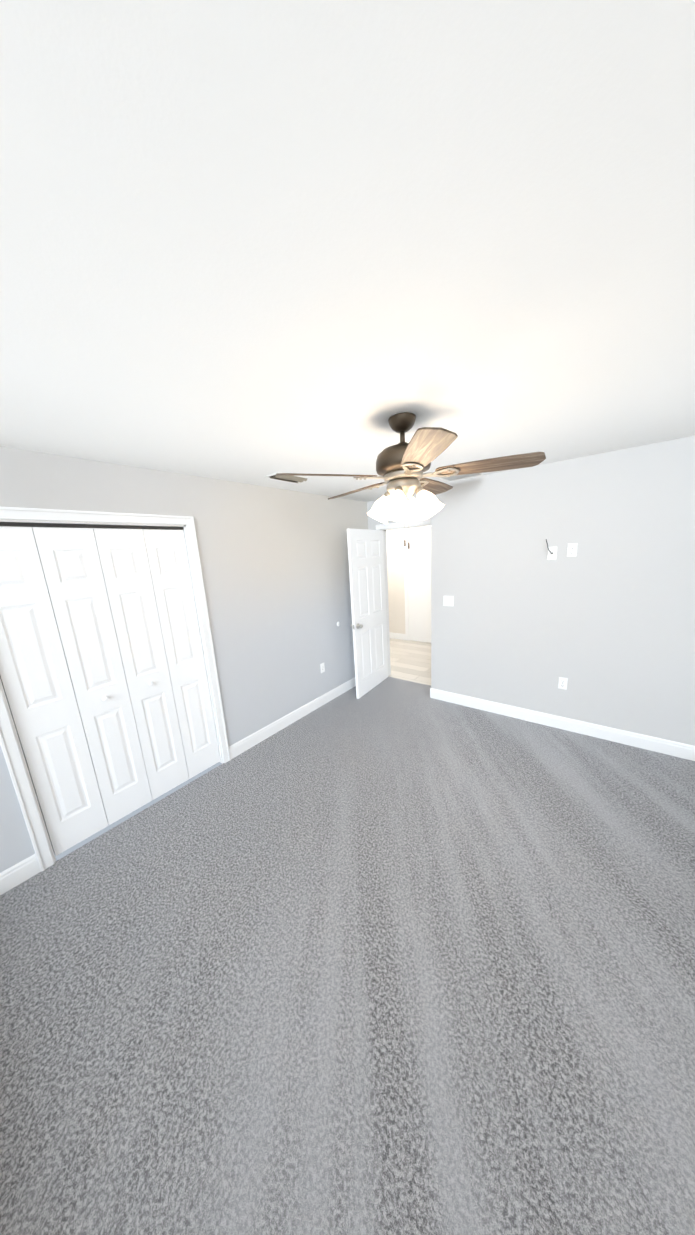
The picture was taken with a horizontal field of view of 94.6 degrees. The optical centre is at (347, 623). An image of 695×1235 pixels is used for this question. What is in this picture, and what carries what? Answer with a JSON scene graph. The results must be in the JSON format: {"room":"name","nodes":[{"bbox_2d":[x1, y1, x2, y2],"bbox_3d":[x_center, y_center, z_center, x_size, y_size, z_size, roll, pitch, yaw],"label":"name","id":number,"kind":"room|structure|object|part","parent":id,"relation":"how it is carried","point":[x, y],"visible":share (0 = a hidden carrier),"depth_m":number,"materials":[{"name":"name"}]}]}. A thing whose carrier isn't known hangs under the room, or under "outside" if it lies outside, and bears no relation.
{"room":"empty bedroom","nodes":[
{"label":"empty bedroom","id":0,"kind":"room"},
{"bbox_2d":[0,677,53,850],"bbox_3d":[-1.895,0.162,2.466,0.630,2.460,1.720,6,16,38],"label":"wall","id":1,"kind":"structure","parent":0,"point":[26,762],"depth_m":2.36,"materials":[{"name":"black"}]},
{"bbox_2d":[0,446,367,872],"bbox_3d":[-0.947,-0.032,3.046,0.120,2.440,4.248,6,16,38],"label":"wall","id":2,"kind":"structure","parent":0,"point":[274,562],"depth_m":2.97,"materials":[{"name":"grey paint"}]},
{"bbox_2d":[0,854,40,894],"bbox_3d":[-1.996,1.489,1.801,0.013,0.125,0.384,6,16,38],"label":"baseboard","id":3,"kind":"structure","parent":2,"relation":"attached to","point":[15,875],"depth_m":1.88,"materials":[{"name":"white wood"}]},
{"bbox_2d":[0,522,219,855],"bbox_3d":[-1.559,0.364,2.249,0.068,2.034,1.136,6,16,38],"label":"bifold closet door","id":4,"kind":"structure","parent":2,"relation":"in","point":[103,675],"depth_m":2.14,"materials":[{"name":"white painted wood"}]},
{"bbox_3d":[-1.625,0.501,2.152,0.030,0.034,0.034,6,16,38],"label":"knob","id":5,"kind":"part","parent":4,"relation":"part of","materials":[{"name":"white"}]},
{"bbox_3d":[-1.450,0.443,2.369,0.030,0.034,0.034,6,16,38],"label":"knob","id":6,"kind":"part","parent":4,"relation":"part of","materials":[{"name":"white"}]},
{"bbox_2d":[0,507,230,871],"bbox_3d":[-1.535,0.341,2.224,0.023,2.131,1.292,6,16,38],"label":"trim","id":7,"kind":"structure","parent":2,"relation":"attached to","point":[20,780],"depth_m":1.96,"materials":[{"name":"white wood"}]},
{"bbox_2d":[229,677,355,758],"bbox_3d":[-0.339,0.942,3.855,0.013,0.125,2.422,6,16,38],"label":"baseboard","id":8,"kind":"structure","parent":2,"relation":"attached to","point":[241,746],"depth_m":3.45,"materials":[{"name":"white wood"}]},
{"bbox_2d":[0,676,694,1234],"bbox_3d":[0.524,1.371,2.174,3.500,0.100,4.158,6,16,38],"label":"floor carpet","id":9,"kind":"object","parent":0,"point":[390,956],"visible":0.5,"depth_m":1.32,"materials":[{"name":"grey carpet"}]},
{"bbox_2d":[0,0,694,501],"bbox_3d":[0.463,-1.860,5.078,7.700,0.100,9.820,6,16,38],"label":"ceiling","id":10,"kind":"structure","parent":0,"point":[252,242],"depth_m":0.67,"materials":[{"name":"white paint"}]},
{"bbox_2d":[264,472,311,482],"bbox_3d":[-0.496,-1.226,2.711,0.205,0.023,0.355,6,16,38],"label":"ceiling vent","id":11,"kind":"object","parent":10,"relation":"in","point":[294,479],"visible":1,"depth_m":2.68,"materials":[{"name":"white metal"}]},
{"bbox_2d":[276,412,545,548],"bbox_3d":[0.319,-0.743,1.754,1.265,0.655,1.235,6,16,38],"label":"ceiling fan","id":12,"kind":"object","parent":10,"relation":"hanging from","point":[402,466],"visible":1,"depth_m":1.61,"materials":[{"name":"brown wood"}]},
{"bbox_3d":[-0.097,-0.730,1.579,0.338,0.035,0.450,6,16,38],"label":"blade","id":13,"kind":"part","parent":12,"relation":"part of","materials":[{"name":"brown wood"}]},
{"bbox_3d":[0.054,-0.838,2.032,0.491,0.035,0.226,6,16,38],"label":"blade","id":14,"kind":"part","parent":12,"relation":"part of","materials":[{"name":"brown wood"}]},
{"bbox_3d":[0.194,-0.644,1.788,0.132,0.125,0.132,29,24,5],"label":"lamp shade","id":15,"kind":"part","parent":12,"relation":"part of","materials":[{"name":"white glass"}]},
{"bbox_2d":[383,491,392,500],"bbox_3d":[0.223,-0.701,1.759,0.046,0.036,0.046,29,24,5],"label":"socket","id":16,"kind":"object","parent":12,"relation":"attached to","point":[387,494],"depth_m":1.74,"materials":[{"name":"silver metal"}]},
{"bbox_3d":[0.250,-0.612,1.626,0.132,0.125,0.132,6,-16,15],"label":"lamp shade","id":17,"kind":"part","parent":12,"relation":"part of","materials":[{"name":"white glass"}]},
{"bbox_2d":[394,486,402,496],"bbox_3d":[0.262,-0.679,1.645,0.046,0.036,0.046,6,-16,15],"label":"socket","id":18,"kind":"object","parent":12,"relation":"attached to","point":[396,488],"depth_m":1.63,"materials":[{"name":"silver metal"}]},
{"bbox_3d":[0.291,-0.865,1.684,0.286,0.146,0.286,6,16,38],"label":"motor","id":19,"kind":"part","parent":12,"relation":"part of","materials":[{"name":"brown metal"}]},
{"bbox_3d":[0.305,-0.542,1.722,0.010,0.250,0.010,6,16,38],"label":"pull chain","id":20,"kind":"part","parent":12,"relation":"part of","materials":[{"name":"white"}]},
{"bbox_3d":[0.328,-0.537,1.727,0.010,0.265,0.010,6,16,38],"label":"pull chain","id":21,"kind":"part","parent":12,"relation":"part of","materials":[{"name":"white"}]},
{"bbox_3d":[0.359,-0.665,1.841,0.132,0.125,0.132,-6,41,18],"label":"lamp shade","id":22,"kind":"part","parent":12,"relation":"part of","materials":[{"name":"white glass"}]},
{"bbox_2d":[415,486,425,496],"bbox_3d":[0.379,-0.694,1.682,0.046,0.036,0.046,-32,-3,18],"label":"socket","id":23,"kind":"object","parent":12,"relation":"attached to","point":[419,490],"depth_m":1.66,"materials":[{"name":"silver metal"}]},
{"bbox_3d":[0.305,-0.693,1.296,0.370,0.035,0.428,6,16,38],"label":"blade","id":24,"kind":"part","parent":12,"relation":"part of","materials":[{"name":"brown wood"}]},
{"bbox_3d":[0.415,-0.633,1.678,0.132,0.125,0.132,-32,-3,18],"label":"lamp shade","id":25,"kind":"part","parent":12,"relation":"part of","materials":[{"name":"white glass"}]},
{"bbox_3d":[0.528,-0.867,2.035,0.147,0.035,0.501,6,16,38],"label":"blade","id":26,"kind":"part","parent":12,"relation":"part of","materials":[{"name":"brown wood"}]},
{"bbox_3d":[0.692,-0.779,1.586,0.480,0.035,0.267,6,16,38],"label":"blade","id":27,"kind":"part","parent":12,"relation":"part of","materials":[{"name":"brown wood"}]},
{"bbox_2d":[436,473,485,481],"bbox_3d":[1.061,-1.390,3.005,0.367,0.010,0.340,6,16,38],"label":"ceiling vent","id":28,"kind":"object","parent":10,"relation":"in","point":[456,477],"visible":0.6,"depth_m":3.07,"materials":[{"name":"white metal"}]},
{"bbox_2d":[367,493,430,529],"bbox_3d":[0.774,-0.401,4.268,1.030,2.440,0.120,6,16,38],"label":"wall","id":29,"kind":"structure","parent":0,"point":[372,523],"depth_m":4.27,"materials":[{"name":"grey paint"}]},
{"bbox_2d":[347,528,387,698],"bbox_3d":[0.290,-0.145,4.102,0.035,2.040,0.805,5,15,34],"label":"entry door","id":30,"kind":"structure","parent":29,"relation":"in","point":[367,574],"depth_m":4.03,"materials":[{"name":"white wood"}]},
{"bbox_2d":[376,518,430,675],"bbox_3d":[0.849,-0.243,4.246,0.932,2.131,0.160,6,16,38],"label":"door frame","id":31,"kind":"structure","parent":29,"relation":"attached to","point":[387,603],"depth_m":4.33,"materials":[{"name":"white wood"}]},
{"bbox_2d":[386,526,430,642],"bbox_3d":[1.257,-0.859,6.239,7.700,2.440,0.120,6,16,38],"label":"wall","id":32,"kind":"structure","parent":0,"point":[395,566],"depth_m":6.38,"materials":[{"name":"white paint"}]},
{"bbox_2d":[389,632,405,639],"bbox_3d":[0.989,0.252,6.663,0.490,0.125,0.013,6,16,38],"label":"baseboard","id":33,"kind":"structure","parent":32,"relation":"attached to","point":[400,636],"depth_m":6.60,"materials":[{"name":"white wood"}]},
{"bbox_2d":[403,529,430,642],"bbox_3d":[1.496,-0.659,6.010,0.950,2.120,0.016,6,16,38],"label":"door","id":34,"kind":"structure","parent":32,"relation":"attached to","point":[417,571],"depth_m":6.12,"materials":[{"name":"white wood"}]},
{"bbox_2d":[389,638,430,684],"bbox_3d":[1.891,0.196,7.201,7.700,0.100,5.662,6,16,38],"label":"floor","id":35,"kind":"structure","parent":0,"point":[410,660],"depth_m":5.29,"materials":[{"name":"brown wood"}]},
{"bbox_2d":[431,436,694,745],"bbox_3d":[2.059,-0.221,3.083,2.470,2.440,0.420,6,16,38],"label":"wall","id":36,"kind":"structure","parent":0,"point":[603,621],"depth_m":2.82,"materials":[{"name":"grey paint"}]},
{"bbox_2d":[443,596,453,605],"bbox_3d":[1.119,-0.251,3.552,0.116,0.116,0.009,6,16,38],"label":"light switch","id":37,"kind":"object","parent":36,"relation":"attached to","point":[448,600],"visible":1,"depth_m":3.55,"materials":[{"name":"white plastic"}]},
{"bbox_2d":[546,539,556,559],"bbox_3d":[1.813,-0.661,2.859,0.088,0.184,0.045,6,16,38],"label":"outlet","id":38,"kind":"object","parent":36,"relation":"attached to","point":[552,553],"visible":1,"depth_m":2.87,"materials":[{"name":"white plastic"}]},
{"bbox_3d":[1.834,-0.631,2.876,0.070,0.116,0.005,6,16,38],"label":"plate","id":39,"kind":"part","parent":38,"relation":"part of","materials":[{"name":"white plastic"}]},
{"bbox_2d":[430,688,694,760],"bbox_3d":[1.981,0.951,3.173,2.463,0.125,0.013,6,16,38],"label":"baseboard","id":40,"kind":"structure","parent":36,"relation":"attached to","point":[681,750],"depth_m":3.03,"materials":[{"name":"white wood"}]},
{"bbox_2d":[558,677,567,689],"bbox_3d":[2.035,0.564,3.033,0.070,0.116,0.005,6,16,38],"label":"electrical outlet plate","id":41,"kind":"object","parent":36,"relation":"attached to","point":[565,683],"visible":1,"depth_m":3.03,"materials":[{"name":"white plastic"}]},
{"bbox_2d":[567,543,577,556],"bbox_3d":[1.947,-0.638,2.782,0.070,0.116,0.008,6,16,38],"label":"outlet","id":42,"kind":"object","parent":36,"relation":"attached to","point":[571,549],"visible":1,"depth_m":2.78,"materials":[{"name":"white plastic"}]}
]}

